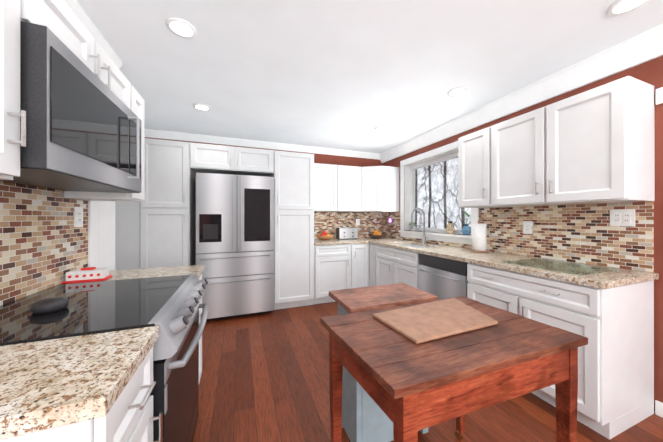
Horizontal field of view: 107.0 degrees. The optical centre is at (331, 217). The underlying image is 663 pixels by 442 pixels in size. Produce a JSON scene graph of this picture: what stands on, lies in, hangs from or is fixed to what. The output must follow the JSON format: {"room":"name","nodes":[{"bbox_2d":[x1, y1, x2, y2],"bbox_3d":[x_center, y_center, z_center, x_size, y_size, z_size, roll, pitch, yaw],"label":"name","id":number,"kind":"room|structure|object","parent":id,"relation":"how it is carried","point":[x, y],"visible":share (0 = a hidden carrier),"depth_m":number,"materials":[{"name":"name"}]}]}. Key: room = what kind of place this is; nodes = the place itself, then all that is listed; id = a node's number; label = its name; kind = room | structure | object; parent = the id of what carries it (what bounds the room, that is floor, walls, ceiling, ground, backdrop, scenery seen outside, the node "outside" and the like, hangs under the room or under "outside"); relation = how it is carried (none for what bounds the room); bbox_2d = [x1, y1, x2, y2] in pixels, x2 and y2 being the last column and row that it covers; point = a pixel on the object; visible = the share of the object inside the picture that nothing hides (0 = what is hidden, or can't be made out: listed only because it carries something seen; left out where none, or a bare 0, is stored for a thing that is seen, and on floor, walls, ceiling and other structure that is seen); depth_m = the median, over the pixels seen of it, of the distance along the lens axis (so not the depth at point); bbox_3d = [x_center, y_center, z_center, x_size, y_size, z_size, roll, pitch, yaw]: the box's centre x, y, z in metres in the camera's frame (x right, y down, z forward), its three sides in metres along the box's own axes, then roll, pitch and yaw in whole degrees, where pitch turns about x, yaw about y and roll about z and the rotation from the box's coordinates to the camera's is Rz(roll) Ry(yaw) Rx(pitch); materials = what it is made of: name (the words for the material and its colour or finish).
{"room":"kitchen","nodes":[
{"label":"kitchen","id":0,"kind":"room"},
{"bbox_2d":[145,137,381,238],"bbox_3d":[-1.006,0.036,3.953,4.551,2.460,0.120,0,0,-21],"label":"wall","id":1,"kind":"structure","parent":0,"point":[340,160],"depth_m":4.31,"materials":[{"name":"paint"}]},
{"bbox_2d":[145,129,378,159],"bbox_3d":[-1.074,-1.143,3.833,4.140,0.099,0.060,0,0,-21],"label":"crown molding","id":2,"kind":"structure","parent":1,"relation":"attached to","point":[151,133],"depth_m":3.77,"materials":[{"name":"white wood"}]},
{"bbox_2d":[314,163,361,210],"bbox_3d":[0.022,-0.480,4.086,0.904,0.747,0.349,0,0,-21],"label":"upper cabinet","id":3,"kind":"object","parent":1,"relation":"attached to","point":[340,188],"depth_m":3.93,"materials":[{"name":"white wood"}]},
{"bbox_2d":[314,212,381,238],"bbox_3d":[0.246,0.126,4.353,1.508,0.462,0.007,0,0,-21],"label":"backsplash","id":4,"kind":"structure","parent":1,"relation":"attached to","point":[329,223],"depth_m":4.36,"materials":[{"name":"tile"}]},
{"bbox_2d":[362,166,381,210],"bbox_3d":[0.666,-0.480,4.046,0.274,0.727,0.203,0,0,-21],"label":"upper cabinet","id":5,"kind":"object","parent":1,"relation":"attached to","point":[371,175],"depth_m":4.04,"materials":[{"name":"white wood"}]},
{"bbox_2d":[76,0,662,152],"bbox_3d":[0.165,-1.236,0.823,4.551,0.080,6.806,0,0,-21],"label":"ceiling","id":6,"kind":"structure","parent":0,"point":[352,75],"depth_m":1.83,"materials":[{"name":"white paint"}]},
{"bbox_2d":[63,0,121,67],"bbox_3d":[-0.770,-1.147,-0.432,0.060,0.099,4.910,0,0,-21],"label":"crown molding","id":7,"kind":"structure","parent":6,"relation":"attached to","point":[73,5],"depth_m":1.52,"materials":[{"name":"white wood"}]},
{"bbox_2d":[165,17,196,38],"bbox_3d":[-0.943,-1.189,1.542,0.170,0.009,0.170,0,0,-21],"label":"recessed light","id":8,"kind":"object","parent":6,"relation":"in","point":[182,28],"visible":1,"depth_m":1.53,"materials":[{"name":"white plastic"}]},
{"bbox_2d":[193,103,210,110],"bbox_3d":[-1.393,-1.188,2.637,0.170,0.009,0.170,0,0,-21],"label":"recessed light","id":9,"kind":"object","parent":6,"relation":"in","point":[201,107],"visible":1,"depth_m":2.63,"materials":[{"name":"white plastic"}]},
{"bbox_2d":[447,87,467,96],"bbox_3d":[1.188,-1.189,2.315,0.170,0.009,0.170,0,0,-21],"label":"recessed light","id":10,"kind":"object","parent":6,"relation":"in","point":[456,91],"visible":1,"depth_m":2.30,"materials":[{"name":"white plastic"}]},
{"bbox_2d":[607,0,648,15],"bbox_3d":[1.653,-1.190,1.359,0.170,0.009,0.170,0,0,-21],"label":"recessed light","id":11,"kind":"object","parent":6,"relation":"in","point":[619,7],"visible":1,"depth_m":1.38,"materials":[{"name":"white plastic"}]},
{"bbox_2d":[193,302,662,441],"bbox_3d":[0.165,1.294,0.821,4.551,0.060,6.806,0,0,-21],"label":"floor","id":12,"kind":"structure","parent":0,"point":[265,377],"depth_m":1.71,"materials":[{"name":"brown wood"}]},
{"bbox_2d":[4,349,159,441],"bbox_3d":[-0.818,0.828,0.543,0.628,0.870,0.323,0,0,-21],"label":"base cabinet","id":13,"kind":"object","parent":12,"relation":"on","point":[132,419],"depth_m":0.62,"materials":[{"name":"white wood"}]},
{"bbox_2d":[0,326,158,441],"bbox_3d":[-0.809,0.374,0.534,0.645,0.038,0.348,0,0,-21],"label":"countertop","id":14,"kind":"structure","parent":13,"relation":"on","point":[46,386],"depth_m":0.55,"materials":[{"name":"beige stone"}]},
{"bbox_2d":[0,274,207,441],"bbox_3d":[-0.962,0.805,1.069,0.733,0.917,0.754,0,0,-21],"label":"range","id":15,"kind":"object","parent":12,"relation":"on","point":[169,306],"visible":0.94,"depth_m":0.95,"materials":[{"name":"glass"}]},
{"bbox_2d":[29,297,69,313],"bbox_3d":[-1.062,0.326,0.926,0.100,0.042,0.100,0,0,-21],"label":"speaker","id":16,"kind":"object","parent":15,"relation":"on","point":[47,305],"visible":1,"depth_m":0.90},
{"bbox_2d":[74,277,201,432],"bbox_3d":[-1.202,0.829,1.568,0.628,0.870,0.338,0,0,-21],"label":"base cabinet","id":17,"kind":"object","parent":12,"relation":"on","point":[200,309],"depth_m":1.76,"materials":[{"name":"white wood"}]},
{"bbox_2d":[105,265,203,280],"bbox_3d":[-1.200,0.375,1.580,0.645,0.038,0.358,0,0,-21],"label":"countertop","id":18,"kind":"structure","parent":17,"relation":"on","point":[198,270],"depth_m":1.59,"materials":[{"name":"beige stone"}]},
{"bbox_2d":[61,267,111,283],"bbox_3d":[-1.380,0.318,1.392,0.180,0.072,0.110,0,0,-25],"label":"butter dish","id":19,"kind":"object","parent":18,"relation":"on","point":[89,274],"visible":1,"depth_m":1.36,"materials":[{"name":"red ceramic"}]},
{"bbox_2d":[115,138,313,309],"bbox_3d":[-1.622,0.176,3.293,2.726,2.180,0.666,0,0,-21],"label":"tall cabinet","id":20,"kind":"object","parent":12,"relation":"on","point":[155,227],"visible":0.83,"depth_m":3.04,"materials":[{"name":"white wood"}]},
{"bbox_2d":[196,172,273,320],"bbox_3d":[-1.287,0.366,3.347,0.904,1.800,0.788,0,0,-21],"label":"refrigerator","id":21,"kind":"object","parent":12,"relation":"on","point":[235,235],"visible":0.94,"depth_m":3.03,"materials":[{"name":"metal"}]},
{"bbox_2d":[313,244,352,303],"bbox_3d":[-0.083,0.831,3.885,0.566,0.870,0.628,0,0,-21],"label":"base cabinet","id":22,"kind":"object","parent":12,"relation":"on","point":[341,267],"depth_m":3.60,"materials":[{"name":"white wood"}]},
{"bbox_2d":[314,238,369,245],"bbox_3d":[0.047,0.376,3.929,0.840,0.038,0.642,0,0,-21],"label":"countertop","id":23,"kind":"structure","parent":22,"relation":"on","point":[333,241],"depth_m":3.71,"materials":[{"name":"stone"}]},
{"bbox_2d":[316,231,332,239],"bbox_3d":[-0.108,0.282,3.962,0.280,0.149,0.280,0,0,-21],"label":"fruit bowl","id":24,"kind":"object","parent":23,"relation":"on","point":[324,235],"visible":1,"depth_m":3.90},
{"bbox_2d":[336,227,357,239],"bbox_3d":[0.266,0.261,4.161,0.330,0.190,0.190,0,0,-15],"label":"toaster","id":25,"kind":"object","parent":23,"relation":"on","point":[346,233],"visible":1,"depth_m":4.08,"materials":[{"name":"silver metal"}]},
{"bbox_2d":[353,243,368,287],"bbox_3d":[0.323,0.831,4.037,0.301,0.870,0.628,0,0,-21],"label":"base cabinet","id":26,"kind":"object","parent":12,"relation":"on","point":[360,251],"depth_m":3.76,"materials":[{"name":"white wood"}]},
{"bbox_2d":[369,244,369,285],"bbox_3d":[0.763,0.832,4.202,0.638,0.870,0.628,0,0,-21],"label":"base cabinet","id":27,"kind":"object","parent":12,"relation":"on","point":[369,244],"depth_m":3.82,"materials":[{"name":"white wood"}]},
{"bbox_2d":[329,283,437,441],"bbox_3d":[0.297,0.858,1.463,0.552,0.812,0.325,0,0,-21],"label":"kitchen cart","id":28,"kind":"object","parent":12,"relation":"on","point":[365,418],"visible":0.35,"depth_m":1.33,"materials":[{"name":"brown wood"}]},
{"bbox_2d":[370,256,418,288],"bbox_3d":[1.068,0.938,3.398,0.628,0.655,1.127,0,0,-21],"label":"base cabinet","id":29,"kind":"object","parent":12,"relation":"on","point":[384,270],"depth_m":3.19,"materials":[{"name":"white wood"}]},
{"bbox_2d":[418,253,467,299],"bbox_3d":[1.357,0.831,2.567,0.675,0.868,0.622,0,0,-21],"label":"dishwasher","id":30,"kind":"object","parent":12,"relation":"on","point":[442,278],"visible":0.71,"depth_m":2.42,"materials":[{"name":"metal"}]},
{"bbox_2d":[320,296,587,441],"bbox_3d":[0.470,0.864,1.046,0.914,0.800,0.550,0,0,-21],"label":"island table","id":31,"kind":"object","parent":12,"relation":"on","point":[410,388],"visible":0.81,"depth_m":0.87,"materials":[{"name":"brown wood"}]},
{"bbox_2d":[373,298,497,343],"bbox_3d":[0.505,0.456,1.129,0.551,0.014,0.302,0,0,-25],"label":"cutting board","id":32,"kind":"object","parent":31,"relation":"on","point":[422,323],"visible":0.98,"depth_m":1.08,"materials":[{"name":"brown wood"}]},
{"bbox_2d":[467,263,653,439],"bbox_3d":[1.637,0.829,1.875,0.628,0.870,0.862,0,0,-21],"label":"base cabinet","id":33,"kind":"object","parent":12,"relation":"on","point":[615,326],"depth_m":1.48,"materials":[{"name":"white wood"}]},
{"bbox_2d":[362,237,658,288],"bbox_3d":[1.221,0.478,2.975,0.643,0.244,3.252,0,0,-21],"label":"countertop","id":34,"kind":"structure","parent":33,"relation":"on","point":[614,278],"depth_m":1.87,"materials":[{"name":"stone"}]},
{"bbox_2d":[368,230,384,238],"bbox_3d":[0.777,0.281,4.251,0.300,0.152,0.300,0,0,-21],"label":"fruit bowl","id":35,"kind":"object","parent":34,"relation":"on","point":[375,235],"visible":1,"depth_m":4.18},
{"bbox_2d":[410,208,428,242],"bbox_3d":[1.221,0.107,3.381,0.262,0.498,0.125,0,0,-21],"label":"spring faucet","id":36,"kind":"object","parent":34,"relation":"on","point":[424,237],"visible":1,"depth_m":3.42,"materials":[{"name":"silver metal"}]},
{"bbox_2d":[470,220,488,252],"bbox_3d":[1.559,0.190,2.589,0.170,0.330,0.170,0,0,-21],"label":"paper towel holder","id":37,"kind":"object","parent":34,"relation":"on","point":[478,236],"visible":1,"depth_m":2.54,"materials":[{"name":"white paper"}]},
{"bbox_2d":[500,258,619,275],"bbox_3d":[1.651,0.351,1.812,0.450,0.006,0.500,0,0,-21],"label":"cutting board","id":38,"kind":"object","parent":34,"relation":"on","point":[578,266],"visible":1,"depth_m":1.79,"materials":[{"name":"beige stone"}]},
{"bbox_2d":[382,56,662,412],"bbox_3d":[2.206,0.034,1.575,0.200,2.460,6.586,0,0,-21],"label":"wall","id":39,"kind":"structure","parent":0,"point":[650,72],"depth_m":1.58,"materials":[{"name":"paint"}]},
{"bbox_2d":[370,166,398,211],"bbox_3d":[0.765,-0.479,4.268,0.608,0.747,0.528,0,0,-21],"label":"upper cabinet","id":40,"kind":"object","parent":39,"relation":"attached to","point":[390,175],"depth_m":4.07,"materials":[{"name":"white wood"}]},
{"bbox_2d":[398,141,478,244],"bbox_3d":[1.461,-0.317,3.439,0.210,1.255,1.440,0,0,-21],"label":"window","id":41,"kind":"structure","parent":39,"relation":"in","point":[431,185],"depth_m":3.52,"materials":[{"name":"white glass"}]},
{"bbox_2d":[446,221,454,233],"bbox_3d":[1.541,0.125,3.181,0.100,0.160,0.098,0,0,-21],"label":"vase","id":42,"kind":"object","parent":41,"relation":"on","point":[450,229],"visible":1,"depth_m":3.15,"materials":[{"name":"beige ceramic"}]},
{"bbox_2d":[461,211,470,234],"bbox_3d":[1.625,0.062,2.956,0.110,0.284,0.108,0,0,-21],"label":"vase","id":43,"kind":"object","parent":41,"relation":"on","point":[466,229],"visible":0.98,"depth_m":2.93,"materials":[{"name":"blue glass"}]},
{"bbox_2d":[382,201,653,271],"bbox_3d":[1.523,0.125,3.102,0.007,0.462,3.228,0,0,-21],"label":"backsplash","id":44,"kind":"structure","parent":39,"relation":"attached to","point":[584,233],"depth_m":1.98,"materials":[{"name":"tile"}]},
{"bbox_2d":[523,221,532,233],"bbox_3d":[1.823,0.090,2.277,0.010,0.118,0.075,0,0,-21],"label":"electrical outlet","id":45,"kind":"object","parent":44,"relation":"attached to","point":[527,227],"visible":1,"depth_m":2.27,"materials":[{"name":"white plastic"}]},
{"bbox_2d":[610,209,634,225],"bbox_3d":[2.033,-0.001,1.715,0.010,0.118,0.120,0,0,-21],"label":"electrical outlet","id":46,"kind":"object","parent":44,"relation":"attached to","point":[622,217],"visible":1,"depth_m":1.71,"materials":[{"name":"white plastic"}]},
{"bbox_2d":[379,23,662,162],"bbox_3d":[2.071,-1.113,1.525,0.090,0.164,6.586,0,0,-21],"label":"crown molding","id":47,"kind":"structure","parent":39,"relation":"attached to","point":[641,48],"depth_m":2.04,"materials":[{"name":"white wood"}]},
{"bbox_2d":[458,76,654,207],"bbox_3d":[1.699,-0.482,2.091,0.384,0.747,1.219,0,0,-21],"label":"upper cabinet","id":48,"kind":"object","parent":39,"relation":"attached to","point":[594,145],"visible":1,"depth_m":1.73,"materials":[{"name":"white wood"}]},
{"bbox_2d":[655,400,662,417],"bbox_3d":[2.288,1.219,1.046,0.013,0.090,1.140,0,0,-21],"label":"baseboard","id":49,"kind":"structure","parent":39,"relation":"attached to","point":[658,408],"depth_m":1.56,"materials":[{"name":"white wood"}]},
{"bbox_2d":[656,87,662,104],"bbox_3d":[2.287,-0.776,1.045,0.019,0.100,1.135,0,0,-21],"label":"door frame","id":50,"kind":"structure","parent":39,"relation":"attached to","point":[659,95],"depth_m":1.56,"materials":[{"name":"white wood"}]},
{"bbox_3d":[-0.855,0.032,-0.464,0.120,2.460,4.910,0,0,-21],"label":"wall","id":51,"kind":"structure","parent":0,"visible":0},
{"bbox_2d":[0,0,35,179],"bbox_3d":[-0.982,-0.454,0.489,0.304,0.687,0.385,0,0,-21],"label":"upper cabinet","id":52,"kind":"object","parent":51,"relation":"attached to","point":[12,12],"depth_m":0.68,"materials":[{"name":"white wood"}]},
{"bbox_2d":[0,181,87,305],"bbox_3d":[-1.191,0.102,0.618,0.007,0.502,1.973,0,0,-21],"label":"backsplash","id":53,"kind":"structure","parent":51,"relation":"attached to","point":[43,242],"depth_m":1.15,"materials":[{"name":"tile"}]},
{"bbox_2d":[74,207,82,226],"bbox_3d":[-1.492,-0.006,1.449,0.010,0.118,0.075,0,0,-21],"label":"electrical outlet","id":54,"kind":"object","parent":53,"relation":"attached to","point":[78,216],"visible":1,"depth_m":1.44,"materials":[{"name":"white plastic"}]},
{"bbox_2d":[36,0,99,78],"bbox_3d":[-1.118,-0.692,0.852,0.304,0.210,0.380,0,0,-21],"label":"upper cabinet","id":55,"kind":"object","parent":51,"relation":"attached to","point":[59,19],"depth_m":0.93,"materials":[{"name":"white wood"}]},
{"bbox_2d":[0,21,140,192],"bbox_3d":[-1.134,-0.363,1.048,0.396,0.434,0.764,0,0,-21],"label":"microwave","id":56,"kind":"object","parent":55,"relation":"attached to","point":[83,127],"visible":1,"depth_m":0.86,"materials":[{"name":"metal"}]},
{"bbox_2d":[88,201,114,269],"bbox_3d":[-1.591,0.184,1.704,0.017,2.160,0.332,0,0,-21],"label":"door frame","id":57,"kind":"structure","parent":51,"relation":"attached to","point":[101,234],"depth_m":1.68,"materials":[{"name":"white wood"}]},
{"bbox_2d":[64,91,144,201],"bbox_3d":[-1.358,-0.453,1.493,0.304,0.687,0.220,0,0,-21],"label":"upper cabinet","id":58,"kind":"object","parent":51,"relation":"attached to","point":[140,103],"depth_m":1.50,"materials":[{"name":"white wood"}]},
{"bbox_2d":[100,46,135,114],"bbox_3d":[-1.251,-0.692,1.208,0.304,0.210,0.381,0,0,-21],"label":"upper cabinet","id":59,"kind":"object","parent":51,"relation":"attached to","point":[111,76],"depth_m":1.28,"materials":[{"name":"white wood"}]}
]}

